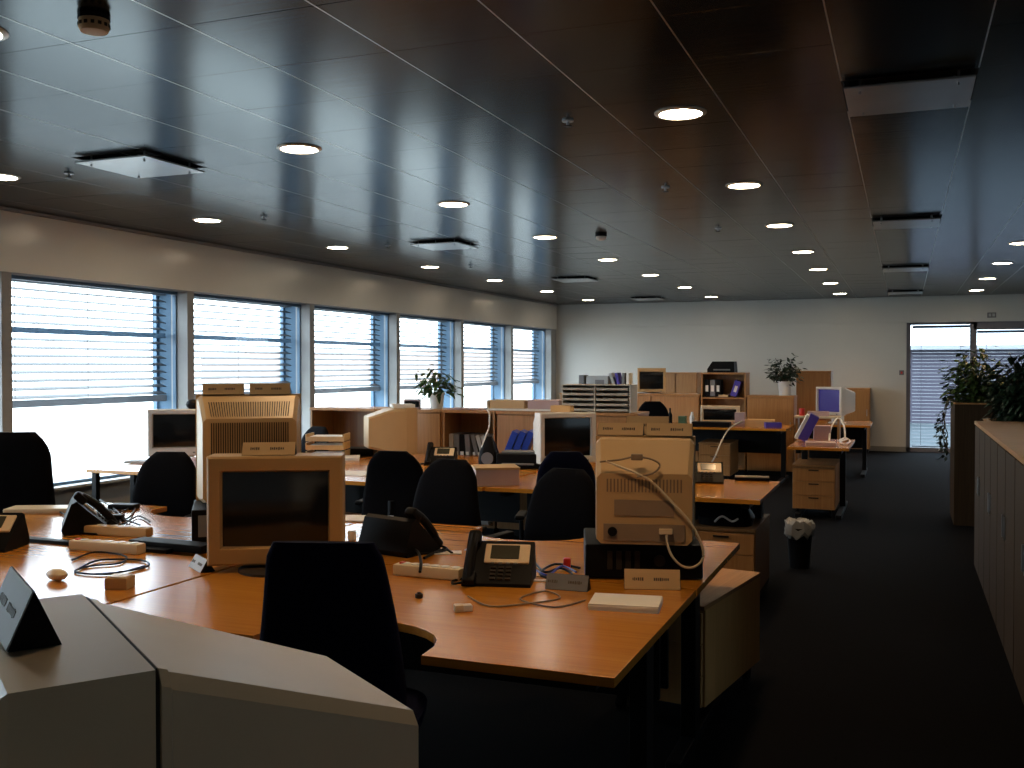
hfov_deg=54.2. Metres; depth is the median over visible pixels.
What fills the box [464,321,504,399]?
window
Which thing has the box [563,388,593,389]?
tray
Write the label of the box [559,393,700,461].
storage cabinet
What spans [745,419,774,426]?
paper stack
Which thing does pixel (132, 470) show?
desk
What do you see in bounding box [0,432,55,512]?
office chair
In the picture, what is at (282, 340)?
blind
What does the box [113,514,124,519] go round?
adapter
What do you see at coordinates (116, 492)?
window frame
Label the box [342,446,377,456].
bag
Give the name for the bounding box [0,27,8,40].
recessed light
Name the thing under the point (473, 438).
binder
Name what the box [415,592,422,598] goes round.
stopper
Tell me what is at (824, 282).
recessed light
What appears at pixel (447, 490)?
office chair
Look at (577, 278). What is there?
ceiling vent
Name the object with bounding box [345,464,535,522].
desk
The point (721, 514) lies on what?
bag
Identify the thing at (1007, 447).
storage cabinet
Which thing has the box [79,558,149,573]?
cable
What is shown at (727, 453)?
drawer pedestal
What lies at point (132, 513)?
cable
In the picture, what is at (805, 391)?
storage cabinet
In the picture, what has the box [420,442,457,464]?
desk phone
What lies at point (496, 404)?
tray
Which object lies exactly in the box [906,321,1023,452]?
window
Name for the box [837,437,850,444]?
cable
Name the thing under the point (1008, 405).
bushy plant
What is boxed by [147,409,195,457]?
monitor
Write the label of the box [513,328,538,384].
blind
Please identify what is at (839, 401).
monitor
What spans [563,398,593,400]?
tray
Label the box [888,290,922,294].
ceiling vent
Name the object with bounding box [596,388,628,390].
tray
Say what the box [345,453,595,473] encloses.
desk
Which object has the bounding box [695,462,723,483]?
desk phone
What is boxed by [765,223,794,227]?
recessed light
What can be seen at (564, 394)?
tray
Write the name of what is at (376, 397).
window
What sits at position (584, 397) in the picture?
rack
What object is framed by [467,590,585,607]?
cable
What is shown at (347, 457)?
paper stack
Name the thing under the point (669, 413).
water bottle
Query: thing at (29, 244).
wall
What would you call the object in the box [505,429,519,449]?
ring binder
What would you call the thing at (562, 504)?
office chair
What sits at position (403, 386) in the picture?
blind
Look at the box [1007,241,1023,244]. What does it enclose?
recessed light
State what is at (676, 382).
storage cabinet
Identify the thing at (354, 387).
blind
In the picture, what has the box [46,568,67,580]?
computer mouse
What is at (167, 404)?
window
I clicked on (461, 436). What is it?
binder
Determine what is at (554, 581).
name card
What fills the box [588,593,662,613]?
paper stack
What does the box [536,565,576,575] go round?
cable
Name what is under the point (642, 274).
recessed light
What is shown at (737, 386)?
binder
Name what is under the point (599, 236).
smoke detector
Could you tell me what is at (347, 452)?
tray
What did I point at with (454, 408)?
folder
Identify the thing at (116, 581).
junction box
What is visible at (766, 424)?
folder
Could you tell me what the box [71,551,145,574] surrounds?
cable
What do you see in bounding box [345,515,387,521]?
paper sheet
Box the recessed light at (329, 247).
[326,246,349,248]
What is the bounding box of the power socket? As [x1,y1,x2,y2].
[608,527,616,535]
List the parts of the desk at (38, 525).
power strip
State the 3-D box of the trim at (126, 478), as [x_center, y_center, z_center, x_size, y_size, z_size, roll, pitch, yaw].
[-2.906,0.835,10.715,0.100,0.026,21.000,0,1,21]
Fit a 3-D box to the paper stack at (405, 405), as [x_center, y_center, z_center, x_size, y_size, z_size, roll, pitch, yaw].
[-0.990,0.196,9.018,0.200,0.030,0.260,0,1,-13]
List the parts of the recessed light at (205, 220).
lamp glass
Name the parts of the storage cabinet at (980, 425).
door, handle, door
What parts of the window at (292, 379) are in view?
guide post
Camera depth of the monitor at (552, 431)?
7.92 m
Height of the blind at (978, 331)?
2.105 m
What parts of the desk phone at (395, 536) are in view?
coiled cord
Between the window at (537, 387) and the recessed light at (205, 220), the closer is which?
the recessed light at (205, 220)
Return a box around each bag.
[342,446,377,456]
[698,503,754,526]
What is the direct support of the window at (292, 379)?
in the window frame at (116, 492)
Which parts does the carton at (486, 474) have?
lid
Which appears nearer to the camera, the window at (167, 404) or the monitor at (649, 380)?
the window at (167, 404)
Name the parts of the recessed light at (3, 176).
lamp glass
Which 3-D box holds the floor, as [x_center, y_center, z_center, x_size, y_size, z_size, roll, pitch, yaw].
[2.582,1.446,8.575,12.430,0.100,21.600,0,1,21]
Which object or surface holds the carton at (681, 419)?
on the desk at (751, 439)
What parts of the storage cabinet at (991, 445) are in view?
door, handle, handle, door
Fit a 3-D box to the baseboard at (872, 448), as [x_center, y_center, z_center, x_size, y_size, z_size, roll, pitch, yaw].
[4.008,1.158,19.281,6.670,0.090,0.016,0,1,21]
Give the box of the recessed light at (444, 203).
[437,201,469,206]
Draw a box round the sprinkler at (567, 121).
[562,119,573,127]
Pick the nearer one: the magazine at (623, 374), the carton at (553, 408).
the carton at (553, 408)
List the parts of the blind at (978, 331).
head rail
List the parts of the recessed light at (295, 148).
lamp glass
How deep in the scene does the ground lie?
25.56 m
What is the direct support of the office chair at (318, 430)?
on the floor
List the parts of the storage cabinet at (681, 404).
door, door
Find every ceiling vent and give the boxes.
[73,150,205,177]
[410,239,478,250]
[551,276,598,282]
[631,296,665,300]
[841,68,978,116]
[871,214,941,229]
[882,264,929,272]
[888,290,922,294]
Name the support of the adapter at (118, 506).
on the desk at (38, 525)
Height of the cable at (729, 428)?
0.391 m
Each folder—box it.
[446,407,486,409]
[764,422,781,427]
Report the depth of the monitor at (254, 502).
3.98 m
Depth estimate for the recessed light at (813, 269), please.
12.87 m
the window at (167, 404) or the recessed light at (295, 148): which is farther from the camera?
the window at (167, 404)
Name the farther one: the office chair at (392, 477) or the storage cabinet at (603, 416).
the storage cabinet at (603, 416)
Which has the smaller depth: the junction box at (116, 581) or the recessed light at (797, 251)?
the junction box at (116, 581)
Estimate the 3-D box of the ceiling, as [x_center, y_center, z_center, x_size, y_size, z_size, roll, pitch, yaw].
[2.582,-1.414,8.523,11.827,0.022,20.998,0,1,21]
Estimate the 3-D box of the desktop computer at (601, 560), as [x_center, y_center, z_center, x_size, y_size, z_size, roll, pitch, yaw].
[0.517,0.680,4.028,0.450,0.135,0.407,0,1,3]
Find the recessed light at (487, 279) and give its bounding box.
[486,279,502,280]
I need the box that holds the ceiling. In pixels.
[0,0,1023,304]
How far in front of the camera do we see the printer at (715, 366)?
14.45 m
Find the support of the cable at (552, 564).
on the desk at (694, 721)
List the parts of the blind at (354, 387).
rail, head rail, rail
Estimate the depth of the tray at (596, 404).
8.76 m
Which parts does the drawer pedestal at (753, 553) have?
drawer, drawer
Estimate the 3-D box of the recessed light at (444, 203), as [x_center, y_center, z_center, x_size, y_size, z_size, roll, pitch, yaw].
[-0.451,-1.384,7.704,0.256,0.010,0.256,0,1,21]
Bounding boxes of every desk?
[0,538,235,604]
[25,502,359,557]
[86,464,141,502]
[109,561,695,767]
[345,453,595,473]
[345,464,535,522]
[345,522,739,767]
[485,472,779,595]
[672,422,793,484]
[787,438,854,519]
[800,420,872,477]
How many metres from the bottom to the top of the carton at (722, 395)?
0.030 m
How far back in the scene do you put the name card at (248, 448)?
4.01 m
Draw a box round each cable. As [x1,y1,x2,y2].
[59,511,140,525]
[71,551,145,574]
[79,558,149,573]
[99,499,150,524]
[107,508,135,521]
[414,549,422,572]
[423,548,452,558]
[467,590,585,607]
[536,563,580,578]
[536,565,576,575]
[606,460,704,568]
[711,420,741,461]
[828,417,845,440]
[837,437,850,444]
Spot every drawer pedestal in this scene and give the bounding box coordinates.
[615,568,760,710]
[695,514,769,590]
[698,439,738,478]
[792,458,839,517]
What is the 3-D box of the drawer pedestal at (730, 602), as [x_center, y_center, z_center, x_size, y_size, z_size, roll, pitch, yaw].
[0.822,1.202,4.727,0.466,0.525,0.844,1,1,30]
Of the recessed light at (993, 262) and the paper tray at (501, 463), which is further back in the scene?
the recessed light at (993, 262)
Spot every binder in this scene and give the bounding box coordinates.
[449,432,463,446]
[454,432,469,454]
[459,432,474,454]
[465,432,479,454]
[470,433,484,454]
[475,433,489,454]
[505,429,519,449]
[513,429,527,449]
[521,429,532,449]
[705,380,709,395]
[710,380,715,395]
[716,380,722,395]
[730,380,742,396]
[794,413,818,441]
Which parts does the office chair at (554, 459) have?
armrest, arm post, backrest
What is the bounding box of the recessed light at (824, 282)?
[822,282,838,283]
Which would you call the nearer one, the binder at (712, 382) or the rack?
the rack
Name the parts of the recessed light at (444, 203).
lamp glass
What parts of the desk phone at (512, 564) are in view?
coiled cord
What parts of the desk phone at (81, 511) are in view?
coiled cord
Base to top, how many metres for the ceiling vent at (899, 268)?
0.162 m
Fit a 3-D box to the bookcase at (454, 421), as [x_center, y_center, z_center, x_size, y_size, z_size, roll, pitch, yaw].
[-0.330,0.810,9.436,0.532,1.141,0.418,0,1,21]
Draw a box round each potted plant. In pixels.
[410,362,464,408]
[764,352,805,395]
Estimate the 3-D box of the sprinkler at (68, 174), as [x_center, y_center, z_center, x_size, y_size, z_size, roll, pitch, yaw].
[-2.868,-1.350,6.471,0.058,0.033,0.060,0,1,21]
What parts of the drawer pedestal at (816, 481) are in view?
drawer, drawer, drawer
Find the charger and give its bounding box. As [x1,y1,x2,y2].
[563,557,570,568]
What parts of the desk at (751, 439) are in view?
modesty panel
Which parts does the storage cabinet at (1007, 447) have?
door, handle, handle, door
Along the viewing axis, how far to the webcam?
8.63 m
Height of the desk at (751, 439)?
0.732 m
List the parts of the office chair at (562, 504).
armrest, backrest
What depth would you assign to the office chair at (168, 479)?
6.32 m
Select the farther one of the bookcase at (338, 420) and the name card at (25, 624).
the bookcase at (338, 420)
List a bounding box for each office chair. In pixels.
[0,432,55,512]
[131,452,195,516]
[260,541,426,728]
[301,426,328,452]
[355,451,423,517]
[412,459,486,531]
[487,468,595,540]
[515,451,595,539]
[638,401,669,422]
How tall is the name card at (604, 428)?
0.050 m
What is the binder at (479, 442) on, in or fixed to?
in the bookcase at (454, 421)
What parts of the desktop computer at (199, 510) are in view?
panel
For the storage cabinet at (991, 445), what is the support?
on the floor
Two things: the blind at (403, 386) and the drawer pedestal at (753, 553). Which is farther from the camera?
the blind at (403, 386)
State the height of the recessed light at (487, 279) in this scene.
0.010 m
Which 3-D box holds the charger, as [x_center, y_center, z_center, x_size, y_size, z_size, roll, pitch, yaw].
[0.222,0.725,4.040,0.030,0.045,0.030,0,1,4]
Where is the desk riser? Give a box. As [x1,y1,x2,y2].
[794,415,841,460]
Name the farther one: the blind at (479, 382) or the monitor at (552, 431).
the blind at (479, 382)
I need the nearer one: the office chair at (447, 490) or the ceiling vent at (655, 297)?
the office chair at (447, 490)
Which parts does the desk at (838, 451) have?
modesty panel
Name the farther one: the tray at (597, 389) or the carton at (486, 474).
the tray at (597, 389)
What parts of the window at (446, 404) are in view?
guide post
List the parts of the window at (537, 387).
guide post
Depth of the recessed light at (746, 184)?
6.88 m
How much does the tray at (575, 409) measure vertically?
0.022 m
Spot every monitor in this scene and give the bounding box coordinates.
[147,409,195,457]
[195,394,300,502]
[206,452,344,577]
[364,408,416,453]
[533,412,595,463]
[596,435,694,545]
[637,368,665,392]
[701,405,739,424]
[816,387,854,422]
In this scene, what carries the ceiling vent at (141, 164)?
in the ceiling
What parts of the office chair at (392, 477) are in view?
armrest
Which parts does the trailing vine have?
stem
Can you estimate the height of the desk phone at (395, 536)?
0.207 m
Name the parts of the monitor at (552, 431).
casing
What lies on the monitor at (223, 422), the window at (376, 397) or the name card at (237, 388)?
the name card at (237, 388)
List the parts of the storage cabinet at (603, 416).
door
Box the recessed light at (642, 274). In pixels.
[642,274,659,275]
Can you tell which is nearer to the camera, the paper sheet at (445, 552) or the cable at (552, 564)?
the cable at (552, 564)
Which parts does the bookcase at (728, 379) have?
shelf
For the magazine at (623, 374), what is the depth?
15.00 m
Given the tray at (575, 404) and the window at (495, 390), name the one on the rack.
the tray at (575, 404)
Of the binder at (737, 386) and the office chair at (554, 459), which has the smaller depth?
the office chair at (554, 459)
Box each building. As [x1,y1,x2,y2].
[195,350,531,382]
[910,345,1023,422]
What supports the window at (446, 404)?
in the window frame at (116, 492)
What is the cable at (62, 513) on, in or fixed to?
on the desk at (38, 525)
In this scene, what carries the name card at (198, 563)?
on the desk at (32, 561)
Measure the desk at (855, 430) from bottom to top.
0.722 m
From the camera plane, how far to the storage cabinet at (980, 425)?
6.97 m
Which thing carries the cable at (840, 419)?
on the desk at (838, 451)
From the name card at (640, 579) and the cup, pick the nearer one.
the name card at (640, 579)
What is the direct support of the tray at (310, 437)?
on the tray stack at (310, 446)
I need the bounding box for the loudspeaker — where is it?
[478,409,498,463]
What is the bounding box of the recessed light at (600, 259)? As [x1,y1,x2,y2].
[597,258,618,260]
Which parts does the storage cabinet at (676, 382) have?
door, door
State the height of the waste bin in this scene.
0.386 m
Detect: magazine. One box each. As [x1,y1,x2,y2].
[609,373,616,383]
[615,373,621,383]
[622,373,625,383]
[626,373,632,383]
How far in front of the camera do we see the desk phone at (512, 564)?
3.77 m
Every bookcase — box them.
[310,406,390,514]
[442,410,498,533]
[701,372,749,473]
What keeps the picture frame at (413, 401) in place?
on the storage cabinet at (429, 421)
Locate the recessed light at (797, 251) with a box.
[791,250,814,252]
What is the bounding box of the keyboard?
[3,505,67,513]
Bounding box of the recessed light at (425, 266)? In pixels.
[420,265,439,267]
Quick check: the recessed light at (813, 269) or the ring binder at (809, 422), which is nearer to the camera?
the ring binder at (809, 422)
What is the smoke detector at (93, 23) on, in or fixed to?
attached to the ceiling
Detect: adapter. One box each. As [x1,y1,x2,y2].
[108,503,139,509]
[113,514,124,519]
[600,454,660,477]
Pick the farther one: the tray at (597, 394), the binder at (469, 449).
the binder at (469, 449)
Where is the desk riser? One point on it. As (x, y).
(797, 420)
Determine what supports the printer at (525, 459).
on the desk at (420, 457)
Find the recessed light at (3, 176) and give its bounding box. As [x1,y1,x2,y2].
[0,173,20,180]
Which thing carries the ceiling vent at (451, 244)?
in the ceiling
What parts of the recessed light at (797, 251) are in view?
lamp glass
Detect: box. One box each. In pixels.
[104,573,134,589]
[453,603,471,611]
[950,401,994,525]
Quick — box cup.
[799,408,804,415]
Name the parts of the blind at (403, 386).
ladder cord, rail, head rail, rail, ladder cord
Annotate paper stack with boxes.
[345,455,359,460]
[390,403,414,407]
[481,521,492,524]
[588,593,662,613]
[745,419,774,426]
[805,441,835,445]
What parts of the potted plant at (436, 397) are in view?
pot, stem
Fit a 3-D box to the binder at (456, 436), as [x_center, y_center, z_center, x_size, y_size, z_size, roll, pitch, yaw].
[-0.473,0.615,9.465,0.050,0.300,0.264,0,1,21]
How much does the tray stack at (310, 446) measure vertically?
0.214 m
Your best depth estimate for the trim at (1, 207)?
10.31 m
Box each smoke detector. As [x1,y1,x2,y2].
[77,10,110,35]
[595,233,606,240]
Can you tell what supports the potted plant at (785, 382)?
on the storage cabinet at (783, 409)
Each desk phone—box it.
[0,513,29,552]
[61,491,118,535]
[359,507,447,557]
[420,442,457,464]
[451,530,535,587]
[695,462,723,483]
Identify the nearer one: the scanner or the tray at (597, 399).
the tray at (597, 399)
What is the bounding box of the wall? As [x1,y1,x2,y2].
[556,321,998,446]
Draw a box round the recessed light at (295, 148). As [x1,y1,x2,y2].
[276,143,321,153]
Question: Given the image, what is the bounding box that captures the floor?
[404,451,1023,767]
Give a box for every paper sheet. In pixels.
[124,459,146,463]
[345,471,365,476]
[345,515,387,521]
[434,551,461,554]
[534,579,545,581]
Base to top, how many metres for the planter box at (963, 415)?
1.194 m
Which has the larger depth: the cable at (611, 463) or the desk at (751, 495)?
the desk at (751, 495)
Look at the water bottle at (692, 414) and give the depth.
13.48 m
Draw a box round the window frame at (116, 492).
[0,271,555,504]
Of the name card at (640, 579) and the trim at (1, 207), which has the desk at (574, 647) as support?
the name card at (640, 579)
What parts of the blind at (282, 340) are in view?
rail, head rail, rail, ladder cord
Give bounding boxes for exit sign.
[987,312,995,317]
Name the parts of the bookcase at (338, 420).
shelf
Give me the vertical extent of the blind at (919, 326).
2.205 m
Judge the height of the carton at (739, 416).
0.190 m
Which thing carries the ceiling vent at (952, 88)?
in the ceiling
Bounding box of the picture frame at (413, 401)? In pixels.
[404,399,420,407]
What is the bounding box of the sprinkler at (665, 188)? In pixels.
[661,186,669,191]
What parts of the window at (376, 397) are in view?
guide post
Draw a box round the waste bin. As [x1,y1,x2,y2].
[784,517,815,568]
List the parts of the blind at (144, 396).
ladder cord, ladder cord, rail, head rail, rail, ladder cord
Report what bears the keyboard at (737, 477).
on the desk at (751, 495)
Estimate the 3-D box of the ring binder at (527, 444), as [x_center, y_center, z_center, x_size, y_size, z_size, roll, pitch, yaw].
[0.133,0.524,8.590,0.145,0.259,0.227,0,1,9]
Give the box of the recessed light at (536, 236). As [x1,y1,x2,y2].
[532,235,557,238]
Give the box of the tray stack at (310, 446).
[305,432,349,454]
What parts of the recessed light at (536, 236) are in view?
lamp glass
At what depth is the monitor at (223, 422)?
4.79 m
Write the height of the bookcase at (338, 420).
1.141 m
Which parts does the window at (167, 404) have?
guide post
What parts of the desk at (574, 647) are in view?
power strip, modesty panel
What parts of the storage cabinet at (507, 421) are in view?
door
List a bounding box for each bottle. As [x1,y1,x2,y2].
[348,530,355,540]
[668,408,671,422]
[690,412,693,423]
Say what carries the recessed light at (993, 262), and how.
in the ceiling
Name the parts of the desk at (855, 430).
modesty panel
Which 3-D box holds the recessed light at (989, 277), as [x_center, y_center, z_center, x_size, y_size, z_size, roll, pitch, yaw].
[6.775,-1.502,14.247,0.256,0.010,0.256,0,1,21]
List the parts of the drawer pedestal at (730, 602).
drawer, drawer, drawer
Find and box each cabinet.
[0,594,418,767]
[376,407,445,453]
[496,411,550,535]
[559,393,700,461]
[574,411,648,434]
[660,372,700,392]
[746,395,796,475]
[796,371,832,457]
[844,388,870,452]
[974,421,1023,590]
[984,428,1023,624]
[996,438,1023,672]
[1013,452,1023,703]
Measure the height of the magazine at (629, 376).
0.290 m
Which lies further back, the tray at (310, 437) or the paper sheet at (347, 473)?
the tray at (310, 437)
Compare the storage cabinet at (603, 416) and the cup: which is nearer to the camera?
the storage cabinet at (603, 416)
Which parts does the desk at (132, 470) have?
leg, leg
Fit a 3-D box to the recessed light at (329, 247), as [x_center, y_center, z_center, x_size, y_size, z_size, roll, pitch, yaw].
[-1.832,-1.434,10.511,0.256,0.010,0.256,0,1,21]
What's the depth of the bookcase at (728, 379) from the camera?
14.68 m
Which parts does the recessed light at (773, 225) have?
lamp glass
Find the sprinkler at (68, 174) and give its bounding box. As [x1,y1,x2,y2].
[64,172,73,178]
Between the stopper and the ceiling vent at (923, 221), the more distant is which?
the ceiling vent at (923, 221)
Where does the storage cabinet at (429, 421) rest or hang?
on the floor
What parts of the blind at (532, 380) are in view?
rail, rail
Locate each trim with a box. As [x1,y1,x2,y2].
[0,0,1023,303]
[0,206,557,305]
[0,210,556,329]
[54,476,129,490]
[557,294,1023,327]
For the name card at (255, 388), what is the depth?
5.04 m
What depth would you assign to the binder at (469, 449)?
9.31 m
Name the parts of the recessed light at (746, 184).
lamp glass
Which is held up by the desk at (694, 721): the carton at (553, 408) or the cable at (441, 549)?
the cable at (441, 549)
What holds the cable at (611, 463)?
hanging from the monitor at (630, 509)
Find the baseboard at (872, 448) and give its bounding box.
[869,446,905,451]
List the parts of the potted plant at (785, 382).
stem, pot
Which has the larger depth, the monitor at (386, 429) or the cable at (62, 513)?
the monitor at (386, 429)
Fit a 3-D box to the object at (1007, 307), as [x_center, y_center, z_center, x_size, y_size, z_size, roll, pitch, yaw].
[6.406,-1.344,18.283,11.830,0.466,0.040,0,1,21]
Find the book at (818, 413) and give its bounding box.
[807,411,828,415]
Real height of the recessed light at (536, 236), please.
0.010 m
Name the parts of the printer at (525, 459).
lid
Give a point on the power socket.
(612, 531)
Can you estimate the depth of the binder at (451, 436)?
9.36 m
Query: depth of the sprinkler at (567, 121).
5.08 m
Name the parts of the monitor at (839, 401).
casing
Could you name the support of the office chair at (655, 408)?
on the floor
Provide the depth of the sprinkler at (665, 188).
6.97 m
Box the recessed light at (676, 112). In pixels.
[654,106,706,119]
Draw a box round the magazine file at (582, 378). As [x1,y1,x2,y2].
[579,375,587,383]
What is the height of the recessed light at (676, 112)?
0.010 m
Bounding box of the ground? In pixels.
[910,423,949,447]
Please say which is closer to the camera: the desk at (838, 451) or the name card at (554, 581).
the name card at (554, 581)
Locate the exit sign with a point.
(989, 314)
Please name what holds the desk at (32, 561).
on the floor
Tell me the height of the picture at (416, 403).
0.060 m
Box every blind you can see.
[11,279,166,407]
[194,297,291,398]
[314,309,379,393]
[400,317,446,389]
[464,323,497,386]
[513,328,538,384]
[912,325,969,447]
[977,330,1023,380]
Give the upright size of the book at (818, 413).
0.060 m
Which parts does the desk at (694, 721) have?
modesty panel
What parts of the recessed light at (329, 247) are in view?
lamp glass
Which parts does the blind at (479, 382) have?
head rail, rail, rail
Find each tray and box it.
[29,537,172,553]
[305,432,349,441]
[305,441,349,449]
[305,449,349,454]
[487,399,561,410]
[501,463,533,464]
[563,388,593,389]
[563,393,593,395]
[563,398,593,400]
[563,403,593,405]
[574,408,593,410]
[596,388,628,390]
[596,393,628,395]
[596,398,628,400]
[596,404,628,405]
[596,409,628,411]
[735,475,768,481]
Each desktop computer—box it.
[191,500,206,541]
[584,528,702,578]
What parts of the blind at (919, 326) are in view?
rail, ladder cord, head rail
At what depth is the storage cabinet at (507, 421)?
9.09 m
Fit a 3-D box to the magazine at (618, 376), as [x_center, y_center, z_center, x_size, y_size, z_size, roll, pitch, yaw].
[1.633,-0.028,15.129,0.108,0.290,0.220,0,1,21]
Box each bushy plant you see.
[937,345,1005,408]
[980,353,1023,421]
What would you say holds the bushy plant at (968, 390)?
in the planter box at (963, 415)
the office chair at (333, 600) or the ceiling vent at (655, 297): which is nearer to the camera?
the office chair at (333, 600)
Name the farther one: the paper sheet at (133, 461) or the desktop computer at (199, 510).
the paper sheet at (133, 461)
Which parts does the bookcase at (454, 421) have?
shelf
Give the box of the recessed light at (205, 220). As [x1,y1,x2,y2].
[192,218,222,222]
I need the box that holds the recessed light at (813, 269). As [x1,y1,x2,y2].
[808,268,828,270]
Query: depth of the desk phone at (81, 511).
4.87 m
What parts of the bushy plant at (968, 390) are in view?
stem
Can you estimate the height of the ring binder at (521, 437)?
0.259 m
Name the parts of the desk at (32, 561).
power strip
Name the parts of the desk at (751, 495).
modesty panel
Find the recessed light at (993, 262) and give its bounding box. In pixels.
[991,262,1013,263]
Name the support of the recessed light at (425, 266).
in the ceiling
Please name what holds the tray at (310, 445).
on the tray stack at (310, 446)
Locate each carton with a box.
[471,464,519,485]
[550,405,573,411]
[678,416,686,422]
[719,394,729,396]
[735,412,745,426]
[813,425,830,440]
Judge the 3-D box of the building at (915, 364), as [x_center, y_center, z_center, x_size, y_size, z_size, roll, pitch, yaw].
[16.258,-0.029,33.266,26.600,2.360,8.600,0,1,21]
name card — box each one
[0,566,61,651]
[189,554,214,572]
[202,383,243,394]
[242,442,296,455]
[250,383,290,394]
[545,573,590,591]
[598,422,643,435]
[624,569,680,589]
[626,416,668,434]
[646,423,692,436]
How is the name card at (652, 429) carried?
on the monitor at (630, 509)
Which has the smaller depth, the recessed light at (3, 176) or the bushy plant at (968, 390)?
the recessed light at (3, 176)
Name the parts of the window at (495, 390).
guide post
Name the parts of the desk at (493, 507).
modesty panel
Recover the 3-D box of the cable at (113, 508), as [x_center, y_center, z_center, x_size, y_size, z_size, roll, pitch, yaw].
[-2.206,0.710,5.616,0.146,0.009,1.046,-1,1,-30]
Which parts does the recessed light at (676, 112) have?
lamp glass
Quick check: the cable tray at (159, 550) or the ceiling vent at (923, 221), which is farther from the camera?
the ceiling vent at (923, 221)
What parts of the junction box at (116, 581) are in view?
lid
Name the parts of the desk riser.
panel, panel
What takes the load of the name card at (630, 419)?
on the monitor at (630, 509)
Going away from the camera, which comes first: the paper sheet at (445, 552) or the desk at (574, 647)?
the desk at (574, 647)
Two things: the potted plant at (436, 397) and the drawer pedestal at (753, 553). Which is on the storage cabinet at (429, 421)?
the potted plant at (436, 397)
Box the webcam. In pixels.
[186,399,195,408]
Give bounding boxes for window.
[11,275,176,486]
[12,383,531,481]
[194,294,300,393]
[314,306,388,406]
[400,315,453,407]
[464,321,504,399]
[513,326,545,399]
[906,321,1023,452]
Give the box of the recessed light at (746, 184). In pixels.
[725,181,762,188]
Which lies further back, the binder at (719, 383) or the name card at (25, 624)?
the binder at (719, 383)
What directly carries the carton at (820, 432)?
on the desk at (838, 451)
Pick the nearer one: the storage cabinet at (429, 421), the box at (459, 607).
the box at (459, 607)
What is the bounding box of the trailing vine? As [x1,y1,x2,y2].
[932,395,959,461]
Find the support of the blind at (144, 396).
attached to the window at (167, 404)
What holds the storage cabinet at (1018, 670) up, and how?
on the floor
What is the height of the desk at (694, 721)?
0.722 m
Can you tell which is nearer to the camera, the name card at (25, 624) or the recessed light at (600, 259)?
the name card at (25, 624)
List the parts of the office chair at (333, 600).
seat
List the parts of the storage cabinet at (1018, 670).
handle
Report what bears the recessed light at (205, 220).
in the ceiling
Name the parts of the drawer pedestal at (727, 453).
drawer, drawer, drawer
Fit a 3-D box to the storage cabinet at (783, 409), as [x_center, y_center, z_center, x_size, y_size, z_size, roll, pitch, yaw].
[3.724,0.727,14.341,0.662,1.131,0.425,0,1,21]
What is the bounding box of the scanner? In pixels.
[692,421,730,427]
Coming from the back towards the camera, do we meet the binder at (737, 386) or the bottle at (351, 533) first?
the binder at (737, 386)
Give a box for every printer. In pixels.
[496,450,539,468]
[707,361,737,372]
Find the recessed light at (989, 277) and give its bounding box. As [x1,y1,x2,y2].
[978,277,996,279]
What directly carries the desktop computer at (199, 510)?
on the desk at (38, 525)
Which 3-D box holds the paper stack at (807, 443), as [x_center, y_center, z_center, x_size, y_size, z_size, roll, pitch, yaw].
[3.196,0.616,10.360,0.300,0.035,0.260,0,1,16]
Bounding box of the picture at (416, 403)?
[405,401,418,406]
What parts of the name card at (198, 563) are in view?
printed panel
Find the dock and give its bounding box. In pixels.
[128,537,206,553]
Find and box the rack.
[562,384,636,412]
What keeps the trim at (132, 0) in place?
attached to the ceiling
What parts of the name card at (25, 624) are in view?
printed panel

